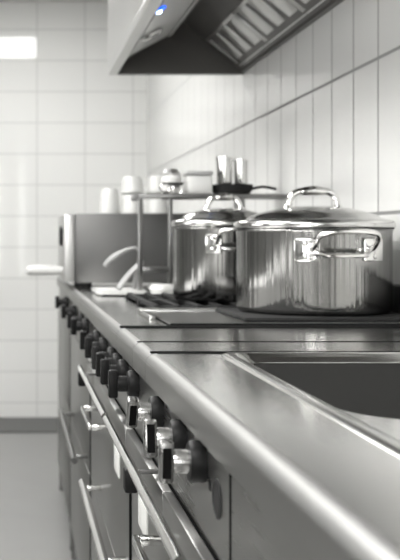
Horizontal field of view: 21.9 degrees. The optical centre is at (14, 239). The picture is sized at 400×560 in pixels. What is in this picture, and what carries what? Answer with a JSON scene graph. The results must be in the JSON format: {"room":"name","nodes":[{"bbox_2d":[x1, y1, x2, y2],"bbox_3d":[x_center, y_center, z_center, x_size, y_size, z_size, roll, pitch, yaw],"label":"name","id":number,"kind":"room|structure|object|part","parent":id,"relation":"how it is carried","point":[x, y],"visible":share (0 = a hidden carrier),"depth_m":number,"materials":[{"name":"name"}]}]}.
{"room":"commercial kitchen","nodes":[
{"label":"commercial kitchen","id":0,"kind":"room"},
{"bbox_2d":[0,433,72,559],"bbox_3d":[-0.900,1.130,1.730,3.600,0.100,8.860,0,0,0],"label":"floor","id":1,"kind":"structure","parent":0,"point":[34,516],"depth_m":4.13,"materials":[{"name":"tile"}]},
{"bbox_2d":[55,288,71,550],"bbox_3d":[0.469,0.640,3.919,0.642,0.879,0.930,0,0,0],"label":"base cabinet","id":2,"kind":"object","parent":1,"relation":"on","point":[63,331],"visible":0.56,"depth_m":3.84,"materials":[{"name":"metal"}]},
{"bbox_3d":[0.207,1.028,4.320,0.036,0.104,0.036,0,0,0],"label":"leg","id":3,"kind":"part","parent":2,"relation":"part of","materials":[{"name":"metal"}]},
{"bbox_3d":[0.199,0.790,3.915,0.018,0.370,0.894,0,0,0],"label":"drawer","id":4,"kind":"part","parent":2,"relation":"part of","materials":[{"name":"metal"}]},
{"bbox_3d":[0.199,0.456,3.915,0.018,0.291,0.894,0,0,0],"label":"door","id":5,"kind":"part","parent":2,"relation":"part of","materials":[{"name":"metal"}]},
{"bbox_3d":[0.186,0.228,3.670,0.017,0.043,0.043,0,0,0],"label":"knob","id":6,"kind":"part","parent":2,"relation":"part of","materials":[{"name":"black plastic"}]},
{"bbox_3d":[0.201,0.253,3.915,0.012,0.106,0.922,0,0,0],"label":"control panel","id":7,"kind":"part","parent":2,"relation":"part of","materials":[{"name":"metal"}]},
{"bbox_3d":[0.207,1.028,3.480,0.036,0.104,0.036,0,0,0],"label":"leg","id":8,"kind":"part","parent":2,"relation":"part of","materials":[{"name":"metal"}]},
{"bbox_2d":[57,277,167,310],"bbox_3d":[0.491,0.180,3.592,0.615,0.040,1.576,0,0,0],"label":"countertop","id":9,"kind":"structure","parent":2,"relation":"on","point":[73,291],"depth_m":3.37,"materials":[{"name":"metal"}]},
{"bbox_2d":[26,213,188,287],"bbox_3d":[0.319,0.036,3.540,0.562,0.248,0.480,0,0,0],"label":"countertop oven","id":10,"kind":"object","parent":9,"relation":"on","point":[86,241],"visible":0.86,"depth_m":3.30,"materials":[{"name":"metal"}]},
{"bbox_3d":[0.105,0.104,3.420,0.133,0.036,0.036,0,0,0],"label":"handle","id":11,"kind":"part","parent":10,"relation":"part of","materials":[{"name":"white metal"}]},
{"bbox_3d":[0.180,0.027,3.540,0.036,0.222,0.472,0,0,0],"label":"oven door","id":12,"kind":"part","parent":10,"relation":"part of","materials":[{"name":"metal"}]},
{"bbox_2d":[99,188,119,212],"bbox_3d":[0.327,-0.134,3.460,0.072,0.090,0.072,0,0,0],"label":"cup","id":13,"kind":"object","parent":10,"relation":"on","point":[109,197],"visible":0.9,"depth_m":3.43,"materials":[{"name":"white ceramic"}]},
{"bbox_2d":[120,193,143,212],"bbox_3d":[0.405,-0.124,3.460,0.082,0.072,0.082,0,0,0],"label":"cup","id":14,"kind":"object","parent":10,"relation":"on","point":[127,206],"visible":0.57,"depth_m":3.43,"materials":[{"name":"white ceramic"}]},
{"bbox_2d":[121,176,143,193],"bbox_3d":[0.405,-0.191,3.460,0.080,0.058,0.080,0,0,0],"label":"cup","id":15,"kind":"object","parent":14,"relation":"on","point":[130,184],"visible":0.96,"depth_m":3.43,"materials":[{"name":"white ceramic"}]},
{"bbox_2d":[146,193,167,212],"bbox_3d":[0.492,-0.124,3.460,0.076,0.072,0.076,0,0,0],"label":"cup","id":16,"kind":"object","parent":10,"relation":"on","point":[153,205],"visible":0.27,"depth_m":3.43,"materials":[{"name":"white ceramic"}]},
{"bbox_2d":[147,175,161,193],"bbox_3d":[0.492,-0.192,3.460,0.074,0.060,0.074,0,0,0],"label":"cup","id":17,"kind":"object","parent":16,"relation":"on","point":[154,181],"visible":0.73,"depth_m":3.43,"materials":[{"name":"white ceramic"}]},
{"bbox_2d":[91,287,146,295],"bbox_3d":[0.302,0.151,2.925,0.148,0.016,0.198,0,0,0],"label":"tray","id":18,"kind":"object","parent":9,"relation":"on","point":[104,291],"visible":0.81,"depth_m":2.85,"materials":[{"name":"white ceramic"}]},
{"bbox_2d":[103,246,136,266],"bbox_3d":[0.321,0.082,3.000,0.116,0.126,0.030,0,0,0],"label":"serving spoon","id":19,"kind":"object","parent":18,"relation":"on","point":[116,255],"visible":0.67,"depth_m":2.99,"materials":[{"name":"plastic"}]},
{"bbox_2d":[116,260,143,289],"bbox_3d":[0.337,0.103,2.930,0.084,0.089,0.054,0,0,-37],"label":"tongs","id":20,"kind":"object","parent":18,"relation":"on","point":[133,270],"visible":0.67,"depth_m":2.92,"materials":[{"name":"plastic"}]},
{"bbox_3d":[0.333,0.107,2.928,0.077,0.081,0.043,0,0,0],"label":"arm","id":21,"kind":"part","parent":20,"relation":"part of","materials":[{"name":"plastic"}]},
{"bbox_3d":[0.360,0.105,2.951,0.023,0.082,0.049,0,0,-37],"label":"arm","id":22,"kind":"part","parent":20,"relation":"part of","materials":[{"name":"plastic"}]},
{"bbox_2d":[149,283,172,293],"bbox_3d":[0.418,0.141,2.840,0.076,0.036,0.076,0,0,0],"label":"dish","id":23,"kind":"object","parent":9,"relation":"on","point":[158,288],"visible":0.63,"depth_m":2.81,"materials":[{"name":"white ceramic"}]},
{"bbox_2d":[150,290,172,293],"bbox_3d":[0.418,0.151,2.840,0.072,0.018,0.072,0,0,0],"label":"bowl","id":24,"kind":"object","parent":23,"relation":"on","point":[151,291],"depth_m":2.81,"materials":[{"name":"white ceramic"}]},
{"bbox_2d":[131,194,288,290],"bbox_3d":[0.577,0.013,2.981,0.443,0.294,0.178,0,0,0],"label":"shelf rack","id":25,"kind":"object","parent":9,"relation":"on","point":[139,197],"visible":0.66,"depth_m":2.89,"materials":[{"name":"metal"}]},
{"bbox_3d":[0.362,0.019,2.900,0.014,0.280,0.014,0,0,0],"label":"post","id":26,"kind":"part","parent":25,"relation":"part of","materials":[{"name":"metal"}]},
{"bbox_3d":[0.451,0.019,2.900,0.013,0.280,0.014,0,0,0],"label":"post","id":27,"kind":"part","parent":25,"relation":"part of","materials":[{"name":"metal"}]},
{"bbox_2d":[159,168,182,193],"bbox_3d":[0.457,-0.170,2.951,0.071,0.083,0.068,0,0,0],"label":"jar","id":28,"kind":"object","parent":25,"relation":"on","point":[171,181],"visible":0.98,"depth_m":2.93,"materials":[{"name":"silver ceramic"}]},
{"bbox_3d":[0.462,-0.201,2.955,0.054,0.021,0.054,0,0,0],"label":"lid","id":29,"kind":"part","parent":28,"relation":"part of","materials":[{"name":"metal"}]},
{"bbox_2d":[183,171,212,193],"bbox_3d":[0.542,-0.169,2.965,0.079,0.068,0.074,0,0,0],"label":"canister","id":30,"kind":"object","parent":25,"relation":"on","point":[195,182],"visible":0.93,"depth_m":2.93,"materials":[{"name":"white ceramic"}]},
{"bbox_3d":[0.542,-0.196,2.965,0.079,0.013,0.074,0,0,0],"label":"lid","id":31,"kind":"part","parent":30,"relation":"part of","materials":[{"name":"plastic"}]},
{"bbox_3d":[0.624,-0.128,2.989,0.348,0.009,0.162,0,0,0],"label":"shelf","id":32,"kind":"part","parent":25,"relation":"part of","materials":[{"name":"metal"}]},
{"bbox_3d":[0.650,0.019,2.900,0.032,0.280,0.014,0,0,0],"label":"post","id":33,"kind":"part","parent":25,"relation":"part of","materials":[{"name":"metal"}]},
{"bbox_2d":[212,184,276,193],"bbox_3d":[0.675,-0.149,2.975,0.186,0.029,0.126,0,0,0],"label":"frying pan","id":34,"kind":"object","parent":25,"relation":"on","point":[217,188],"visible":0.8,"depth_m":2.93,"materials":[{"name":"metal"}]},
{"bbox_2d":[216,156,232,183],"bbox_3d":[0.623,-0.193,2.975,0.052,0.108,0.052,0,0,0],"label":"tumbler","id":35,"kind":"object","parent":34,"relation":"in","point":[224,163],"visible":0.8,"depth_m":2.96,"materials":[{"name":"metal"}]},
{"bbox_2d":[233,159,248,183],"bbox_3d":[0.672,-0.189,2.975,0.048,0.100,0.048,0,0,0],"label":"tumbler","id":36,"kind":"object","parent":34,"relation":"in","point":[240,165],"visible":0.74,"depth_m":2.96,"materials":[{"name":"metal"}]},
{"bbox_3d":[0.733,-0.153,2.946,0.074,0.016,0.015,0,0,25],"label":"pan handle","id":37,"kind":"part","parent":34,"relation":"part of","materials":[{"name":"metal"}]},
{"bbox_2d":[59,301,91,559],"bbox_3d":[0.467,0.640,2.989,0.646,0.879,0.930,0,0,0],"label":"range","id":38,"kind":"object","parent":1,"relation":"on","point":[77,438],"visible":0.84,"depth_m":2.95,"materials":[{"name":"metal"}]},
{"bbox_3d":[0.168,0.565,2.930,0.048,0.017,0.740,0,0,0],"label":"drawer handle","id":39,"kind":"part","parent":38,"relation":"part of","materials":[{"name":"metal"}]},
{"bbox_3d":[0.207,1.028,3.390,0.036,0.104,0.036,0,0,0],"label":"leg","id":40,"kind":"part","parent":38,"relation":"part of","materials":[{"name":"metal"}]},
{"bbox_3d":[0.186,0.228,3.190,0.017,0.043,0.043,0,0,0],"label":"knob","id":41,"kind":"part","parent":38,"relation":"part of","materials":[{"name":"black plastic"}]},
{"bbox_3d":[0.199,0.790,2.985,0.018,0.370,0.894,0,0,0],"label":"drawer","id":42,"kind":"part","parent":38,"relation":"part of","materials":[{"name":"metal"}]},
{"bbox_3d":[0.186,0.228,2.830,0.017,0.043,0.043,0,0,0],"label":"knob","id":43,"kind":"part","parent":38,"relation":"part of","materials":[{"name":"black plastic"}]},
{"bbox_3d":[0.199,0.456,2.985,0.018,0.291,0.894,0,0,0],"label":"door","id":44,"kind":"part","parent":38,"relation":"part of","materials":[{"name":"metal"}]},
{"bbox_3d":[0.201,0.253,2.985,0.012,0.106,0.922,0,0,0],"label":"control panel","id":45,"kind":"part","parent":38,"relation":"part of","materials":[{"name":"metal"}]},
{"bbox_3d":[0.186,0.228,2.640,0.017,0.043,0.043,0,0,0],"label":"knob","id":46,"kind":"part","parent":38,"relation":"part of","materials":[{"name":"black plastic"}]},
{"bbox_2d":[77,324,399,559],"bbox_3d":[0.470,0.619,2.046,0.657,0.920,0.956,0,0,0],"label":"range","id":47,"kind":"object","parent":1,"relation":"on","point":[107,505],"depth_m":1.81,"materials":[{"name":"metal"}]},
{"bbox_3d":[0.170,0.379,2.140,0.044,0.012,0.240,0,0,0],"label":"door handle","id":48,"kind":"part","parent":47,"relation":"part of","materials":[{"name":"metal"}]},
{"bbox_3d":[0.186,0.228,2.280,0.017,0.043,0.043,0,0,0],"label":"knob","id":49,"kind":"part","parent":47,"relation":"part of","materials":[{"name":"black plastic"}]},
{"bbox_3d":[0.199,0.790,2.083,0.018,0.370,0.839,0,0,0],"label":"drawer","id":50,"kind":"part","parent":47,"relation":"part of","materials":[{"name":"metal"}]},
{"bbox_3d":[0.168,0.548,1.960,0.048,0.017,0.600,0,0,0],"label":"drawer handle","id":51,"kind":"part","parent":47,"relation":"part of","materials":[{"name":"metal"}]},
{"bbox_3d":[0.186,0.228,2.120,0.017,0.043,0.043,0,0,0],"label":"knob","id":52,"kind":"part","parent":47,"relation":"part of","materials":[{"name":"black plastic"}]},
{"bbox_3d":[0.199,0.476,2.083,0.018,0.250,0.839,0,0,0],"label":"door","id":53,"kind":"part","parent":47,"relation":"part of","materials":[{"name":"metal"}]},
{"bbox_3d":[0.186,0.228,1.930,0.017,0.043,0.043,0,0,0],"label":"knob","id":54,"kind":"part","parent":47,"relation":"part of","materials":[{"name":"black plastic"}]},
{"bbox_3d":[0.201,0.253,2.083,0.012,0.106,0.867,0,0,0],"label":"control panel","id":55,"kind":"part","parent":47,"relation":"part of","materials":[{"name":"metal"}]},
{"bbox_3d":[0.189,0.410,1.855,0.003,0.044,0.090,0,0,0],"label":"label plate","id":56,"kind":"part","parent":47,"relation":"part of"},
{"bbox_3d":[0.186,0.228,1.830,0.017,0.043,0.043,0,0,0],"label":"knob","id":57,"kind":"part","parent":47,"relation":"part of","materials":[{"name":"black plastic"}]},
{"bbox_3d":[0.186,0.228,1.730,0.017,0.043,0.043,0,0,0],"label":"knob","id":58,"kind":"part","parent":47,"relation":"part of","materials":[{"name":"black plastic"}]},
{"bbox_2d":[81,284,399,348],"bbox_3d":[0.492,0.146,2.309,0.616,0.108,0.981,0,0,0],"label":"cooktop","id":59,"kind":"object","parent":47,"relation":"on","point":[108,315],"visible":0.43,"depth_m":2.01,"materials":[{"name":"metal"}]},
{"bbox_2d":[81,297,169,348],"bbox_3d":[0.491,0.180,2.310,0.615,0.040,0.980,0,0,0],"label":"countertop","id":60,"kind":"structure","parent":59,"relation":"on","point":[107,314],"depth_m":2.20,"materials":[{"name":"metal"}]},
{"bbox_2d":[171,193,258,301],"bbox_3d":[0.508,0.015,2.432,0.256,0.260,0.328,0,0,30],"label":"stock pot","id":61,"kind":"object","parent":59,"relation":"on","point":[204,241],"visible":0.77,"depth_m":2.33,"materials":[{"name":"metal"}]},
{"bbox_3d":[0.460,0.010,2.317,0.038,0.044,0.006,0,0,23],"label":"mounting plate","id":62,"kind":"part","parent":61,"relation":"part of","materials":[{"name":"metal"}]},
{"bbox_3d":[0.508,-0.051,2.432,0.256,0.055,0.256,0,0,0],"label":"lid","id":63,"kind":"part","parent":61,"relation":"part of","materials":[{"name":"metal"}]},
{"bbox_3d":[0.508,-0.089,2.432,0.108,0.052,0.025,0,0,0],"label":"lid handle","id":64,"kind":"part","parent":61,"relation":"part of","materials":[{"name":"metal"}]},
{"bbox_3d":[0.513,-0.003,2.286,0.108,0.056,0.064,0,0,0],"label":"handle","id":65,"kind":"part","parent":61,"relation":"part of","materials":[{"name":"metal"}]},
{"bbox_3d":[0.532,0.155,1.998,0.492,0.003,0.304,0,0,0],"label":"plate","id":66,"kind":"part","parent":59,"relation":"part of","materials":[{"name":"metal"}]},
{"bbox_2d":[233,186,395,315],"bbox_3d":[0.609,0.017,2.044,0.318,0.255,0.378,0,0,32],"label":"stock pot","id":67,"kind":"object","parent":59,"relation":"on","point":[336,260],"visible":1,"depth_m":1.91,"materials":[{"name":"metal"}]},
{"bbox_3d":[0.554,0.019,1.899,0.048,0.044,0.006,0,0,21],"label":"mounting plate","id":68,"kind":"part","parent":67,"relation":"part of","materials":[{"name":"metal"}]},
{"bbox_3d":[0.609,-0.082,2.044,0.129,0.056,0.025,0,0,0],"label":"lid handle","id":69,"kind":"part","parent":67,"relation":"part of","materials":[{"name":"metal"}]},
{"bbox_3d":[0.609,-0.042,2.044,0.318,0.055,0.318,0,0,0],"label":"lid","id":70,"kind":"part","parent":67,"relation":"part of","materials":[{"name":"metal"}]},
{"bbox_3d":[0.621,0.006,1.870,0.127,0.056,0.068,0,0,0],"label":"handle","id":71,"kind":"part","parent":67,"relation":"part of","materials":[{"name":"metal"}]},
{"bbox_3d":[0.683,0.019,1.908,0.048,0.044,0.006,0,0,-29],"label":"mounting plate","id":72,"kind":"part","parent":67,"relation":"part of","materials":[{"name":"metal"}]},
{"bbox_3d":[0.491,0.180,1.693,0.615,0.041,0.250,0,0,0],"label":"worktop strip","id":73,"kind":"part","parent":47,"relation":"part of","materials":[{"name":"silver metal"}]},
{"bbox_2d":[103,342,399,559],"bbox_3d":[0.470,0.619,1.278,0.657,0.922,0.742,0,0,0],"label":"range","id":74,"kind":"object","parent":1,"relation":"on","point":[179,491],"depth_m":1.20,"materials":[{"name":"metal"}]},
{"bbox_3d":[0.186,0.228,1.585,0.017,0.043,0.043,0,0,0],"label":"knob","id":75,"kind":"part","parent":74,"relation":"part of","materials":[{"name":"black plastic"}]},
{"bbox_3d":[0.189,0.410,1.478,0.003,0.044,0.095,0,0,0],"label":"label plate","id":76,"kind":"part","parent":74,"relation":"part of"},
{"bbox_3d":[0.174,0.302,1.304,0.036,0.006,0.006,0,0,0],"label":"bracket arm","id":77,"kind":"part","parent":74,"relation":"part of","materials":[{"name":"metal"}]},
{"bbox_3d":[0.170,0.379,1.149,0.044,0.012,0.238,0,0,0],"label":"door handle","id":78,"kind":"part","parent":74,"relation":"part of","materials":[{"name":"metal"}]},
{"bbox_3d":[0.199,0.476,1.275,0.018,0.250,0.704,0,0,0],"label":"door","id":79,"kind":"part","parent":74,"relation":"part of","materials":[{"name":"metal"}]},
{"bbox_3d":[0.186,0.228,1.325,0.017,0.043,0.043,0,0,0],"label":"knob","id":80,"kind":"part","parent":74,"relation":"part of","materials":[{"name":"black plastic"}]},
{"bbox_3d":[0.186,0.228,1.150,0.017,0.043,0.043,0,0,0],"label":"knob","id":81,"kind":"part","parent":74,"relation":"part of","materials":[{"name":"black plastic"}]},
{"bbox_3d":[0.186,0.228,1.030,0.017,0.043,0.043,0,0,0],"label":"knob","id":82,"kind":"part","parent":74,"relation":"part of","materials":[{"name":"black plastic"}]},
{"bbox_3d":[0.491,0.179,1.490,0.615,0.042,0.154,0,0,0],"label":"worktop strip","id":83,"kind":"part","parent":74,"relation":"part of","materials":[{"name":"silver metal"}]},
{"bbox_2d":[229,473,308,559],"bbox_3d":[0.489,0.640,0.506,0.601,0.879,0.805,0,0,0],"label":"base cabinet","id":84,"kind":"object","parent":1,"relation":"on","point":[253,535],"visible":0.42,"depth_m":0.82,"materials":[{"name":"metal"}]},
{"bbox_2d":[145,352,399,559],"bbox_3d":[0.491,0.246,0.756,0.615,0.178,1.312,0,0,0],"label":"countertop","id":85,"kind":"structure","parent":84,"relation":"on","point":[313,438],"depth_m":0.87,"materials":[{"name":"metal"}]},
{"bbox_2d":[253,363,399,418],"bbox_3d":[0.507,0.252,1.154,0.369,0.166,0.449,0,0,0],"label":"basin","id":86,"kind":"object","parent":85,"relation":"in","point":[359,390],"depth_m":1.37,"materials":[{"name":"metal"}]},
{"bbox_2d":[0,0,107,1],"bbox_3d":[-0.900,-1.490,1.730,3.600,0.100,8.860,0,0,0],"label":"ceiling","id":87,"kind":"structure","parent":0,"point":[0,0],"depth_m":6.03,"materials":[{"name":"white paint"}]},
{"bbox_2d":[0,2,146,416],"bbox_3d":[-0.900,-0.180,6.110,3.400,2.520,0.100,0,0,0],"label":"wall","id":88,"kind":"structure","parent":0,"point":[71,130],"depth_m":6.06,"materials":[{"name":"tile"}]},
{"bbox_2d":[0,417,57,432],"bbox_3d":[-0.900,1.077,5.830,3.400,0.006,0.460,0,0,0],"label":"trim","id":89,"kind":"structure","parent":88,"relation":"attached to","point":[7,424],"depth_m":5.80,"materials":[{"name":"grey tile"}]},
{"bbox_2d":[147,0,399,283],"bbox_3d":[0.850,-0.180,1.730,0.100,2.520,8.860,0,0,0],"label":"wall","id":90,"kind":"structure","parent":0,"point":[322,109],"depth_m":2.73,"materials":[{"name":"tile"}]},
{"bbox_2d":[108,0,343,74],"bbox_3d":[0.564,-0.905,2.335,0.473,0.650,2.370,0,0,0],"label":"range hood","id":91,"kind":"object","parent":90,"relation":"attached to","point":[146,37],"visible":1,"depth_m":3.17,"materials":[{"name":"metal"}]},
{"bbox_2d":[141,27,162,40],"bbox_3d":[0.412,-0.623,3.020,0.067,0.042,0.072,0,0,0],"label":"spotlight","id":92,"kind":"object","parent":91,"relation":"attached to","point":[151,34],"depth_m":2.99,"materials":[{"name":"metal"}]}
]}

